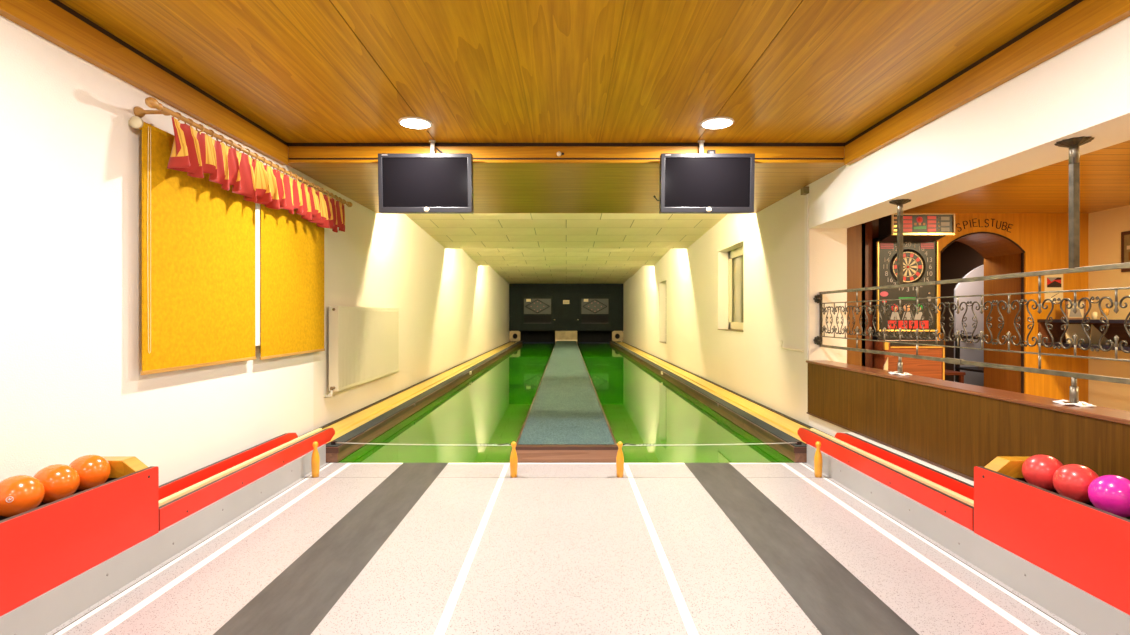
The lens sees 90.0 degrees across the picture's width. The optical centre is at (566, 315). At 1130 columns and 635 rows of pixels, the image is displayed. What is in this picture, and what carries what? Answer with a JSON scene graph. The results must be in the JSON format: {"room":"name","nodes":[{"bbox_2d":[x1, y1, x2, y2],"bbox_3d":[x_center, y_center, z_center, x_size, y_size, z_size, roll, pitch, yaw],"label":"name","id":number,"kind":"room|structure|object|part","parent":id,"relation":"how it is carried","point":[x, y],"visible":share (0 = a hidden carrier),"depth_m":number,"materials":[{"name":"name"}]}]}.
{"room":"sports facility","nodes":[
{"label":"sports facility","id":0,"kind":"room"},
{"bbox_2d":[0,15,510,485],"bbox_3d":[-2.700,-0.360,11.250,0.300,3.200,30.500,0,0,0],"label":"wall","id":1,"kind":"structure","parent":0,"point":[72,386],"depth_m":3.20,"materials":[{"name":"white paint"}]},
{"bbox_2d":[0,0,288,164],"bbox_3d":[-2.524,-1.441,0.540,0.056,0.170,9.080,0,0,0],"label":"trim","id":2,"kind":"structure","parent":1,"relation":"attached to","point":[44,18],"depth_m":3.24,"materials":[{"name":"brown wood"}]},
{"bbox_2d":[128,116,255,374],"bbox_3d":[-2.508,-0.406,3.896,0.088,1.507,1.239,0,0,0],"label":"roller blind","id":3,"kind":"object","parent":1,"relation":"attached to","point":[198,235],"visible":0.98,"depth_m":3.74,"materials":[{"name":"yellow fabric"}]},
{"bbox_3d":[-2.466,-0.449,3.341,0.004,1.342,0.027,0,0,0],"label":"bead chain","id":4,"kind":"part","parent":3,"relation":"part of","materials":[{"name":"white"}]},
{"bbox_2d":[133,97,352,206],"bbox_3d":[-2.438,-1.208,4.675,0.227,0.077,3.000,0,0,0],"label":"curtain rod","id":5,"kind":"object","parent":1,"relation":"attached to","point":[151,102],"visible":0.98,"depth_m":3.80,"materials":[{"name":"brown wood"}]},
{"bbox_2d":[167,117,344,232],"bbox_3d":[-2.350,-1.017,4.698,0.155,0.346,2.656,0,0,0],"label":"curtain valance","id":6,"kind":"object","parent":5,"relation":"hanging from","point":[194,153],"visible":1,"depth_m":4.16,"materials":[{"name":"red fabric"}]},
{"bbox_2d":[255,203,259,345],"bbox_3d":[-2.611,-0.420,4.560,0.237,1.320,2.280,0,0,0],"label":"window","id":7,"kind":"structure","parent":1,"relation":"in","point":[257,206],"depth_m":4.56,"materials":[{"name":"white paint"}]},
{"bbox_2d":[260,204,324,359],"bbox_3d":[-2.509,-0.402,5.181,0.086,1.517,1.239,0,0,0],"label":"roller blind","id":8,"kind":"object","parent":1,"relation":"attached to","point":[291,246],"visible":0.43,"depth_m":5.08,"materials":[{"name":"yellow fabric"}]},
{"bbox_2d":[325,306,398,396],"bbox_3d":[-2.474,0.375,7.176,0.132,0.960,2.488,0,0,0],"label":"radiator","id":9,"kind":"object","parent":1,"relation":"attached to","point":[363,341],"visible":1,"depth_m":6.64,"materials":[{"name":"beige metal"}]},
{"bbox_2d":[339,306,391,308],"bbox_3d":[-2.463,-0.100,7.060,0.103,0.010,2.136,0,0,0],"label":"grille","id":10,"kind":"object","parent":9,"relation":"attached to","point":[340,307],"depth_m":6.53,"materials":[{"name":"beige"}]},
{"bbox_2d":[509,331,520,340],"bbox_3d":[-2.296,0.895,25.321,0.503,0.470,0.318,0,0,0],"label":"speaker","id":11,"kind":"object","parent":1,"relation":"attached to","point":[513,335],"visible":0.98,"depth_m":25.18,"materials":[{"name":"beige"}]},
{"bbox_2d":[288,146,843,163],"bbox_3d":[0.000,-1.452,5.098,5.000,0.148,0.044,0,0,0],"label":"trim","id":12,"kind":"structure","parent":1,"relation":"attached to","point":[296,154],"depth_m":5.08,"materials":[{"name":"brown wood"}]},
{"bbox_2d":[49,0,1082,145],"bbox_3d":[0.000,-1.542,0.560,5.100,0.035,9.120,0,0,0],"label":"trim","id":13,"kind":"structure","parent":1,"relation":"attached to","point":[1075,2],"depth_m":4.58,"materials":[{"name":"brown wood"}]},
{"bbox_2d":[58,0,1073,142],"bbox_3d":[0.000,-1.610,0.550,5.060,0.100,9.100,0,0,0],"label":"ceiling","id":14,"kind":"structure","parent":0,"point":[303,71],"depth_m":3.45,"materials":[{"name":"brown wood"}]},
{"bbox_2d":[398,117,431,128],"bbox_3d":[-1.215,-1.550,4.550,0.268,0.019,0.268,0,0,0],"label":"recessed light","id":15,"kind":"object","parent":14,"relation":"in","point":[409,122],"visible":1,"depth_m":4.52,"materials":[{"name":"white paint"}]},
{"bbox_2d":[378,140,473,213],"bbox_3d":[-1.230,-1.231,4.988,0.815,0.657,0.170,0,0,0],"label":"monitor","id":16,"kind":"object","parent":14,"relation":"hanging from","point":[432,182],"visible":1,"depth_m":4.93,"materials":[{"name":"black plastic"}]},
{"bbox_2d":[653,140,754,213],"bbox_3d":[1.204,-1.231,4.988,0.871,0.657,0.170,0,0,0],"label":"monitor","id":17,"kind":"object","parent":14,"relation":"hanging from","point":[701,182],"visible":1,"depth_m":4.93,"materials":[{"name":"black plastic"}]},
{"bbox_2d":[700,117,733,128],"bbox_3d":[1.215,-1.550,4.550,0.268,0.019,0.268,0,0,0],"label":"recessed light","id":18,"kind":"object","parent":14,"relation":"in","point":[714,122],"visible":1,"depth_m":4.52,"materials":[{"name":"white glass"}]},
{"bbox_2d":[405,213,726,283],"bbox_3d":[0.000,-1.667,16.500,5.100,0.485,17.800,0,0,0],"label":"ceiling","id":19,"kind":"structure","parent":0,"point":[522,248],"depth_m":10.96,"materials":[{"name":"beige tile"}]},
{"bbox_2d":[288,159,843,212],"bbox_3d":[0.000,-1.621,6.350,5.100,0.478,2.500,0,0,0],"label":"ceiling","id":20,"kind":"structure","parent":0,"point":[497,188],"depth_m":5.98,"materials":[{"name":"brown wood"}]},
{"bbox_2d":[511,331,620,342],"bbox_3d":[0.048,-0.360,26.400,5.796,3.200,0.200,0,0,0],"label":"wall","id":21,"kind":"structure","parent":0,"point":[526,336],"depth_m":26.30,"materials":[{"name":"black"}]},
{"bbox_2d":[45,343,1087,634],"bbox_3d":[0.000,1.290,11.200,5.100,0.100,30.400,0,0,0],"label":"floor","id":22,"kind":"structure","parent":0,"point":[351,548],"depth_m":2.82,"materials":[{"name":"white stone"}]},
{"bbox_2d":[0,456,158,615],"bbox_3d":[-2.228,0.968,-0.438,0.384,0.545,6.525,0,0,0],"label":"ball rack","id":23,"kind":"object","parent":22,"relation":"on","point":[46,546],"visible":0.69,"depth_m":2.35,"materials":[{"name":"red laminate"}]},
{"bbox_2d":[0,475,44,516],"bbox_3d":[-2.225,0.729,2.290,0.164,0.164,0.164,0,0,0],"label":"ball","id":24,"kind":"object","parent":23,"relation":"on","point":[19,494],"visible":0.91,"depth_m":2.25,"materials":[{"name":"orange plastic"}]},
{"bbox_2d":[33,464,79,502],"bbox_3d":[-2.225,0.729,2.460,0.164,0.164,0.164,0,0,0],"label":"ball","id":25,"kind":"object","parent":23,"relation":"on","point":[59,481],"visible":0.73,"depth_m":2.42,"materials":[{"name":"orange plastic"}]},
{"bbox_2d":[69,455,110,490],"bbox_3d":[-2.225,0.729,2.630,0.164,0.164,0.164,0,0,0],"label":"ball","id":26,"kind":"object","parent":23,"relation":"on","point":[93,470],"visible":0.71,"depth_m":2.59,"materials":[{"name":"orange plastic"}]},
{"bbox_2d":[0,444,325,634],"bbox_3d":[-2.038,1.161,0.385,0.021,0.157,8.770,0,0,0],"label":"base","id":27,"kind":"object","parent":22,"relation":"on","point":[42,614],"visible":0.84,"depth_m":2.68,"materials":[{"name":"metal"}]},
{"bbox_2d":[159,428,334,530],"bbox_3d":[-2.230,1.106,4.040,0.372,0.268,2.420,0,0,0],"label":"ball return","id":28,"kind":"object","parent":22,"relation":"on","point":[181,497],"visible":0.67,"depth_m":3.67,"materials":[{"name":"red laminate"}]},
{"bbox_2d":[311,441,319,477],"bbox_3d":[-1.935,1.104,4.360,0.061,0.272,0.061,0,0,0],"label":"wooden post","id":29,"kind":"object","parent":22,"relation":"on","point":[315,459],"visible":1,"depth_m":4.34,"materials":[{"name":"yellow wood"}]},
{"bbox_2d":[299,342,516,442],"bbox_3d":[-2.300,1.186,14.990,0.420,0.108,20.020,0,0,0],"label":"trough","id":30,"kind":"object","parent":22,"relation":"on","point":[343,425],"visible":0.43,"depth_m":7.74,"materials":[{"name":"yellow wood"}]},
{"bbox_2d":[326,341,522,461],"bbox_3d":[-1.988,1.173,14.887,0.175,0.134,20.225,0,0,0],"label":"kerb","id":31,"kind":"object","parent":22,"relation":"on","point":[365,433],"visible":0.88,"depth_m":6.52,"materials":[{"name":"brown wood"}]},
{"bbox_2d":[336,343,554,462],"bbox_3d":[-1.190,1.252,15.338,1.520,0.017,21.125,0,0,0],"label":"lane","id":32,"kind":"object","parent":22,"relation":"on","point":[492,406],"visible":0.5,"depth_m":6.79,"materials":[{"name":"green plastic"}]},
{"bbox_2d":[510,441,517,477],"bbox_3d":[-0.405,1.104,4.360,0.061,0.272,0.061,0,0,0],"label":"wooden post","id":33,"kind":"object","parent":22,"relation":"on","point":[513,457],"visible":1,"depth_m":4.34,"materials":[{"name":"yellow wood"}]},
{"bbox_2d":[331,441,510,446],"bbox_3d":[-1.220,1.044,4.619,1.682,0.125,0.041,0,0,17],"label":"cable","id":34,"kind":"object","parent":33,"relation":"attached to","point":[332,442],"visible":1,"depth_m":4.58,"materials":[{"name":"silver metal"}]},
{"bbox_2d":[555,331,576,342],"bbox_3d":[0.000,0.950,25.265,0.980,0.580,0.470,0,0,0],"label":"divider","id":35,"kind":"object","parent":22,"relation":"on","point":[559,335],"visible":0.75,"depth_m":25.06,"materials":[{"name":"beige wood"}]},
{"bbox_2d":[509,284,622,330],"bbox_3d":[0.000,-0.393,25.223,5.096,2.105,0.155,0,0,0],"label":"panel","id":36,"kind":"object","parent":35,"relation":"on","point":[532,307],"visible":1,"depth_m":25.20,"materials":[{"name":"grey metal"}]},
{"bbox_3d":[-1.280,-0.170,25.190,1.400,1.580,0.020,0,0,0],"label":"door","id":37,"kind":"part","parent":36,"relation":"part of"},
{"bbox_3d":[-1.280,0.147,25.175,1.240,0.355,0.019,0,0,0],"label":"panel","id":38,"kind":"part","parent":36,"relation":"part of","materials":[{"name":"black"}]},
{"bbox_3d":[-1.280,-0.430,25.166,1.200,0.680,0.039,0,0,0],"label":"display glass","id":39,"kind":"part","parent":36,"relation":"part of","materials":[{"name":"grey glass"}]},
{"bbox_3d":[1.280,-0.170,25.190,1.400,1.580,0.020,0,0,0],"label":"door","id":40,"kind":"part","parent":36,"relation":"part of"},
{"bbox_3d":[1.280,0.147,25.175,1.240,0.355,0.019,0,0,0],"label":"panel","id":41,"kind":"part","parent":36,"relation":"part of","materials":[{"name":"black"}]},
{"bbox_3d":[1.280,-0.430,25.166,1.200,0.680,0.039,0,0,0],"label":"display glass","id":42,"kind":"part","parent":36,"relation":"part of","materials":[{"name":"grey glass"}]},
{"bbox_2d":[515,341,617,461],"bbox_3d":[0.000,1.171,14.901,0.880,0.137,20.238,0,0,0],"label":"walkway","id":43,"kind":"object","parent":22,"relation":"on","point":[566,420],"visible":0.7,"depth_m":6.02,"materials":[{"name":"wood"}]},
{"bbox_2d":[616,441,623,477],"bbox_3d":[0.415,1.104,4.360,0.061,0.272,0.061,0,0,0],"label":"wooden post","id":44,"kind":"object","parent":22,"relation":"on","point":[619,458],"visible":1,"depth_m":4.34,"materials":[{"name":"yellow wood"}]},
{"bbox_2d":[623,441,801,446],"bbox_3d":[1.225,1.044,4.619,1.673,0.125,0.041,0,0,-18],"label":"cable","id":45,"kind":"object","parent":44,"relation":"attached to","point":[795,442],"visible":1,"depth_m":4.58,"materials":[{"name":"silver metal"}]},
{"bbox_2d":[577,343,795,462],"bbox_3d":[1.190,1.252,15.338,1.520,0.017,21.125,0,0,0],"label":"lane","id":46,"kind":"object","parent":22,"relation":"on","point":[639,405],"visible":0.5,"depth_m":6.79,"materials":[{"name":"green plastic"}]},
{"bbox_2d":[610,341,806,461],"bbox_3d":[1.988,1.173,14.887,0.175,0.134,20.225,0,0,0],"label":"kerb","id":47,"kind":"object","parent":22,"relation":"on","point":[765,432],"visible":0.87,"depth_m":6.50,"materials":[{"name":"brown wood"}]},
{"bbox_2d":[616,342,832,442],"bbox_3d":[2.300,1.186,14.990,0.420,0.108,20.020,0,0,0],"label":"trough","id":48,"kind":"object","parent":22,"relation":"on","point":[778,420],"visible":0.43,"depth_m":7.75,"materials":[{"name":"yellow wood"}]},
{"bbox_2d":[814,441,822,477],"bbox_3d":[1.945,1.104,4.360,0.061,0.272,0.061,0,0,0],"label":"wooden post","id":49,"kind":"object","parent":22,"relation":"on","point":[818,461],"visible":1,"depth_m":4.34,"materials":[{"name":"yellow wood"}]},
{"bbox_2d":[797,428,973,530],"bbox_3d":[2.296,1.106,4.040,0.504,0.268,2.420,0,0,0],"label":"ball return","id":50,"kind":"object","parent":22,"relation":"on","point":[949,494],"visible":0.6,"depth_m":3.71,"materials":[{"name":"red laminate"}]},
{"bbox_2d":[807,444,1129,634],"bbox_3d":[2.038,1.161,0.385,0.021,0.157,8.770,0,0,0],"label":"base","id":51,"kind":"object","parent":22,"relation":"on","point":[1091,615],"visible":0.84,"depth_m":2.69,"materials":[{"name":"metal"}]},
{"bbox_2d":[974,456,1129,614],"bbox_3d":[2.228,0.968,-0.438,0.384,0.545,6.525,0,0,0],"label":"ball rack","id":52,"kind":"object","parent":22,"relation":"on","point":[1086,546],"visible":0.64,"depth_m":2.37,"materials":[{"name":"red laminate"}]},
{"bbox_2d":[1022,455,1063,490],"bbox_3d":[2.225,0.729,2.630,0.164,0.164,0.164,0,0,0],"label":"ball","id":53,"kind":"object","parent":52,"relation":"on","point":[1037,470],"visible":0.68,"depth_m":2.59,"materials":[{"name":"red plastic"}]},
{"bbox_2d":[1052,464,1098,502],"bbox_3d":[2.225,0.729,2.460,0.164,0.164,0.164,0,0,0],"label":"ball","id":54,"kind":"object","parent":52,"relation":"on","point":[1072,481],"visible":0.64,"depth_m":2.42,"materials":[{"name":"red plastic"}]},
{"bbox_2d":[1051,490,1129,519],"bbox_3d":[2.230,0.839,-0.450,0.340,0.082,6.500,0,0,0],"label":"shelf","id":55,"kind":"object","parent":52,"relation":"attached to","point":[1054,491],"depth_m":2.44,"materials":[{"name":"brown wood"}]},
{"bbox_2d":[1088,475,1129,516],"bbox_3d":[2.225,0.729,2.290,0.164,0.164,0.164,0,0,0],"label":"ball","id":56,"kind":"object","parent":52,"relation":"on","point":[1109,493],"visible":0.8,"depth_m":2.25,"materials":[{"name":"plastic"}]},
{"bbox_2d":[847,219,878,367],"bbox_3d":[3.333,0.020,6.410,0.774,2.440,0.580,0,0,0],"label":"wall","id":57,"kind":"structure","parent":0,"point":[859,237],"depth_m":6.12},
{"bbox_2d":[621,17,1129,436],"bbox_3d":[2.748,-0.360,11.250,0.396,3.200,30.500,0,0,0],"label":"wall","id":58,"kind":"structure","parent":0,"point":[680,301],"depth_m":5.93,"materials":[{"name":"beige paint"}]},
{"bbox_2d":[612,331,622,340],"bbox_3d":[2.296,0.895,25.321,0.503,0.470,0.318,0,0,0],"label":"hatch","id":59,"kind":"object","parent":58,"relation":"attached to","point":[616,335],"visible":0.97,"depth_m":25.18,"materials":[{"name":"beige wood"}]},
{"bbox_2d":[718,246,742,331],"bbox_3d":[2.660,-0.425,8.805,0.240,1.310,1.350,0,0,0],"label":"window","id":60,"kind":"structure","parent":58,"relation":"in","point":[735,257],"depth_m":9.09,"materials":[{"name":"beige paint"}]},
{"bbox_3d":[2.630,0.224,8.805,0.180,0.012,1.350,0,0,0],"label":"sill","id":61,"kind":"part","parent":60,"relation":"part of","materials":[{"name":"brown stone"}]},
{"bbox_3d":[2.745,-0.430,8.765,0.010,1.140,1.130,0,0,0],"label":"pane","id":62,"kind":"part","parent":60,"relation":"part of","materials":[{"name":"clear glass"}]},
{"bbox_2d":[780,341,803,351],"bbox_3d":[2.538,0.337,6.371,0.029,0.098,0.642,0,0,0],"label":"pipe","id":63,"kind":"object","parent":58,"relation":"attached to","point":[781,342],"visible":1,"depth_m":6.39,"materials":[{"name":"beige plastic"}]},
{"bbox_2d":[801,187,808,194],"bbox_3d":[2.526,-1.325,5.977,0.052,0.070,0.106,0,0,0],"label":"junction box","id":64,"kind":"object","parent":58,"relation":"attached to","point":[805,190],"visible":1,"depth_m":5.93,"materials":[{"name":"brown plastic"}]},
{"bbox_2d":[805,195,807,359],"bbox_3d":[2.545,-0.410,5.985,0.014,1.740,0.070,0,0,0],"label":"trim","id":65,"kind":"structure","parent":58,"relation":"attached to","point":[806,196],"depth_m":5.97,"materials":[{"name":"white paint"}]},
{"bbox_2d":[806,360,1129,424],"bbox_3d":[2.627,0.475,0.963,0.235,0.023,9.925,0,0,0],"label":"ledge","id":66,"kind":"object","parent":58,"relation":"on","point":[1103,413],"visible":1,"depth_m":3.38,"materials":[{"name":"brown wood"}]},
{"bbox_2d":[888,371,911,374],"bbox_3d":[2.665,0.458,4.510,0.147,0.016,0.212,0,0,0],"label":"lace doily","id":67,"kind":"object","parent":66,"relation":"on","point":[895,371],"visible":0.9,"depth_m":4.49,"materials":[{"name":"white fabric"}]},
{"bbox_2d":[813,136,1129,404],"bbox_3d":[2.666,-0.229,1.024,0.157,1.381,9.849,0,0,0],"label":"iron railing","id":68,"kind":"object","parent":66,"relation":"on","point":[1073,144],"visible":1,"depth_m":3.34,"materials":[{"name":"metal"}]},
{"bbox_3d":[2.665,-0.540,4.510,0.032,0.580,0.032,0,0,0],"label":"ceiling post","id":69,"kind":"part","parent":68,"relation":"part of","materials":[{"name":"metal"}]},
{"bbox_3d":[2.665,-0.240,1.012,0.022,0.026,9.825,0,0,0],"label":"rail","id":70,"kind":"part","parent":68,"relation":"part of","materials":[{"name":"metal"}]},
{"bbox_3d":[2.665,0.310,1.012,0.022,0.026,9.825,0,0,0],"label":"rail","id":71,"kind":"part","parent":68,"relation":"part of","materials":[{"name":"metal"}]},
{"bbox_3d":[2.665,0.212,1.012,0.012,0.010,9.825,0,0,0],"label":"thin rail","id":72,"kind":"part","parent":68,"relation":"part of","materials":[{"name":"metal"}]},
{"bbox_3d":[2.665,-0.132,1.012,0.012,0.010,9.825,0,0,0],"label":"thin rail","id":73,"kind":"part","parent":68,"relation":"part of","materials":[{"name":"metal"}]},
{"bbox_3d":[2.665,-0.540,2.965,0.032,0.580,0.032,0,0,0],"label":"ceiling post","id":74,"kind":"part","parent":68,"relation":"part of","materials":[{"name":"metal"}]},
{"bbox_2d":[1052,400,1095,406],"bbox_3d":[2.665,0.458,2.965,0.147,0.016,0.212,0,0,0],"label":"lace doily","id":75,"kind":"object","parent":66,"relation":"on","point":[1061,402],"visible":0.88,"depth_m":2.94,"materials":[{"name":"white fabric"}]},
{"bbox_2d":[807,363,1129,480],"bbox_3d":[2.531,0.753,0.953,0.038,0.530,9.905,0,0,0],"label":"cladding","id":76,"kind":"object","parent":58,"relation":"attached to","point":[955,432],"visible":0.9,"depth_m":3.64,"materials":[{"name":"brown wood"}]},
{"bbox_2d":[844,0,1129,164],"bbox_3d":[2.524,-1.441,0.540,0.056,0.170,9.080,0,0,0],"label":"trim","id":77,"kind":"structure","parent":58,"relation":"attached to","point":[1086,19],"depth_m":3.25,"materials":[{"name":"brown wood"}]},
{"bbox_2d":[940,241,983,381],"bbox_3d":[5.075,-0.010,8.620,2.450,2.500,2.760,0,0,0],"label":"wall","id":78,"kind":"structure","parent":0,"point":[958,259],"depth_m":9.09,"materials":[{"name":"brown paint"}]},
{"bbox_2d":[954,265,983,386],"bbox_3d":[5.870,0.222,8.041,0.640,1.996,0.098,0,0,0],"label":"door","id":79,"kind":"structure","parent":78,"relation":"in","point":[975,287],"depth_m":8.05,"materials":[{"name":"grey paint"}]},
{"bbox_2d":[895,213,1087,402],"bbox_3d":[4.910,0.020,6.920,2.420,2.440,0.640,0,0,0],"label":"wall","id":80,"kind":"structure","parent":0,"point":[1045,236],"depth_m":6.60,"materials":[{"name":"orange wood"}]},
{"bbox_2d":[956,218,1011,232],"bbox_3d":[4.885,-1.057,6.597,0.667,0.167,0.010,0,0,0],"label":"lettering","id":81,"kind":"object","parent":80,"relation":"attached to","point":[976,218],"depth_m":6.59,"materials":[{"name":"black wood"}]},
{"bbox_2d":[940,232,1029,393],"bbox_3d":[4.882,0.128,6.605,1.036,2.224,0.050,0,0,0],"label":"trim","id":82,"kind":"structure","parent":80,"relation":"attached to","point":[1025,256],"depth_m":6.59,"materials":[{"name":"orange wood"}]},
{"bbox_2d":[1044,274,1062,301],"bbox_3d":[5.692,-0.328,6.594,0.215,0.335,0.010,0,0,0],"label":"poster","id":83,"kind":"object","parent":80,"relation":"attached to","point":[1051,282],"visible":0.81,"depth_m":6.59,"materials":[{"name":"beige paper"}]},
{"bbox_2d":[1047,277,1060,286],"bbox_3d":[5.692,-0.393,6.591,0.165,0.115,0.005,0,0,0],"label":"picture","id":84,"kind":"object","parent":83,"relation":"attached to","point":[1051,281],"depth_m":6.59,"materials":[{"name":"red paper"}]},
{"bbox_2d":[903,140,1129,212],"bbox_3d":[4.623,-1.255,3.600,3.354,0.110,15.200,0,0,0],"label":"ceiling","id":85,"kind":"structure","parent":0,"point":[1105,172],"depth_m":5.49,"materials":[{"name":"brown wood"}]},
{"bbox_2d":[1088,205,1129,410],"bbox_3d":[6.200,-0.060,1.375,0.200,2.600,10.750,0,0,0],"label":"wall","id":86,"kind":"structure","parent":0,"point":[1105,227],"depth_m":6.36,"materials":[{"name":"brown paint"}]},
{"bbox_2d":[1037,319,1129,350],"bbox_3d":[5.800,0.190,4.799,0.600,0.306,3.598,0,0,0],"label":"wall shelf","id":87,"kind":"object","parent":86,"relation":"attached to","point":[1116,326],"visible":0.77,"depth_m":6.27,"materials":[{"name":"brown wood"}]},
{"bbox_2d":[1065,300,1085,318],"bbox_3d":[5.710,-0.074,6.340,0.220,0.222,0.030,0,0,0],"label":"picture frame","id":88,"kind":"object","parent":87,"relation":"on","point":[1070,314],"visible":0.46,"depth_m":6.33,"materials":[{"name":"brown wood"}]},
{"bbox_2d":[1068,301,1083,317],"bbox_3d":[5.710,-0.073,6.335,0.184,0.183,0.009,0,0,0],"label":"picture","id":89,"kind":"object","parent":88,"relation":"attached to","point":[1080,313],"depth_m":6.34,"materials":[{"name":"beige paper"}]},
{"bbox_2d":[1064,324,1089,342],"bbox_3d":[5.700,0.197,6.300,0.260,0.215,0.042,0,0,0],"label":"leaflet","id":90,"kind":"object","parent":87,"relation":"on","point":[1077,329],"visible":0.64,"depth_m":6.29,"materials":[{"name":"beige paper"}]},
{"bbox_2d":[1091,312,1097,319],"bbox_3d":[5.630,-0.004,6.020,0.052,0.082,0.052,0,0,0],"label":"candle holder","id":91,"kind":"object","parent":87,"relation":"on","point":[1094,315],"visible":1,"depth_m":6.00,"materials":[{"name":"beige glass"}]},
{"bbox_2d":[1090,324,1110,343],"bbox_3d":[5.780,0.198,6.106,0.240,0.216,0.012,0,0,0],"label":"folded paper","id":92,"kind":"object","parent":87,"relation":"on","point":[1095,334],"visible":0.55,"depth_m":6.10,"materials":[{"name":"brown paper"}]},
{"bbox_2d":[1100,308,1108,319],"bbox_3d":[5.720,-0.023,6.000,0.072,0.120,0.072,0,0,0],"label":"drinking glass","id":93,"kind":"object","parent":87,"relation":"on","point":[1105,310],"visible":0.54,"depth_m":5.97,"materials":[{"name":"orange glass"}]},
{"bbox_2d":[1121,231,1129,271],"bbox_3d":[6.085,-0.700,5.770,0.027,0.440,0.840,0,0,0],"label":"wall picture","id":94,"kind":"object","parent":86,"relation":"attached to","point":[1125,236],"visible":0.97,"depth_m":6.14,"materials":[{"name":"brown wood"}]},
{"bbox_3d":[4.510,1.290,3.600,3.580,0.100,15.200,0,0,0],"label":"floor","id":95,"kind":"structure","parent":0,"visible":0},
{"bbox_2d":[872,214,954,379],"bbox_3d":[3.717,0.061,6.210,0.665,2.258,0.660,0,0,0],"label":"machine","id":96,"kind":"object","parent":95,"relation":"on","point":[921,232],"visible":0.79,"depth_m":6.16,"materials":[{"name":"black plastic"}]},
{"bbox_2d":[880,291,887,296],"bbox_3d":[3.465,-0.240,6.158,0.090,0.056,0.004,0,0,0],"label":"print","id":97,"kind":"object","parent":96,"relation":"attached to","point":[882,293],"depth_m":6.16,"materials":[{"name":"red"}]},
{"bbox_2d":[880,243,892,248],"bbox_3d":[3.495,-0.765,6.157,0.140,0.060,0.005,0,0,0],"label":"print","id":98,"kind":"object","parent":96,"relation":"attached to","point":[882,245],"depth_m":6.16,"materials":[{"name":"red"}]},
{"bbox_2d":[890,304,923,319],"bbox_3d":[3.715,-0.046,6.154,0.370,0.171,0.012,0,0,0],"label":"print","id":99,"kind":"object","parent":96,"relation":"on","point":[899,316],"depth_m":6.16,"materials":[{"name":"multicoloured"}]},
{"bbox_3d":[3.715,-0.320,6.155,0.660,0.980,0.030,0,0,0],"label":"brass frame","id":100,"kind":"part","parent":96,"relation":"part of","materials":[{"name":"brown"}]},
{"bbox_3d":[3.723,-0.956,5.893,0.652,0.225,0.025,0,0,0],"label":"scoreboard frame","id":101,"kind":"part","parent":96,"relation":"part of","materials":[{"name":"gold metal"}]},
{"bbox_2d":[921,243,933,248],"bbox_3d":[3.935,-0.765,6.157,0.140,0.060,0.005,0,0,0],"label":"print","id":102,"kind":"object","parent":96,"relation":"attached to","point":[923,245],"depth_m":6.16,"materials":[{"name":"red"}]},
{"bbox_2d":[940,333,965,382],"bbox_3d":[5.100,0.740,7.735,0.440,1.000,0.430,0,0,0],"label":"dining chair","id":103,"kind":"object","parent":95,"relation":"on","point":[947,372],"visible":0.2,"depth_m":7.53,"materials":[{"name":"brown wood"}]},
{"bbox_3d":[5.100,0.770,7.735,0.440,0.040,0.430,0,0,0],"label":"seat","id":104,"kind":"part","parent":103,"relation":"part of","materials":[{"name":"brown wood"}]},
{"bbox_3d":[5.280,1.015,7.550,0.040,0.450,0.040,0,0,0],"label":"leg","id":105,"kind":"part","parent":103,"relation":"part of","materials":[{"name":"brown wood"}]},
{"bbox_2d":[954,335,983,381],"bbox_3d":[5.785,0.755,7.600,0.730,0.970,0.600,0,0,0],"label":"side table","id":106,"kind":"object","parent":95,"relation":"on","point":[957,350],"visible":0.13,"depth_m":7.84,"materials":[{"name":"black plastic"}]},
{"bbox_3d":[5.450,0.775,7.870,0.040,0.930,0.040,0,0,0],"label":"leg","id":107,"kind":"part","parent":106,"relation":"part of","materials":[{"name":"black plastic"}]}
]}

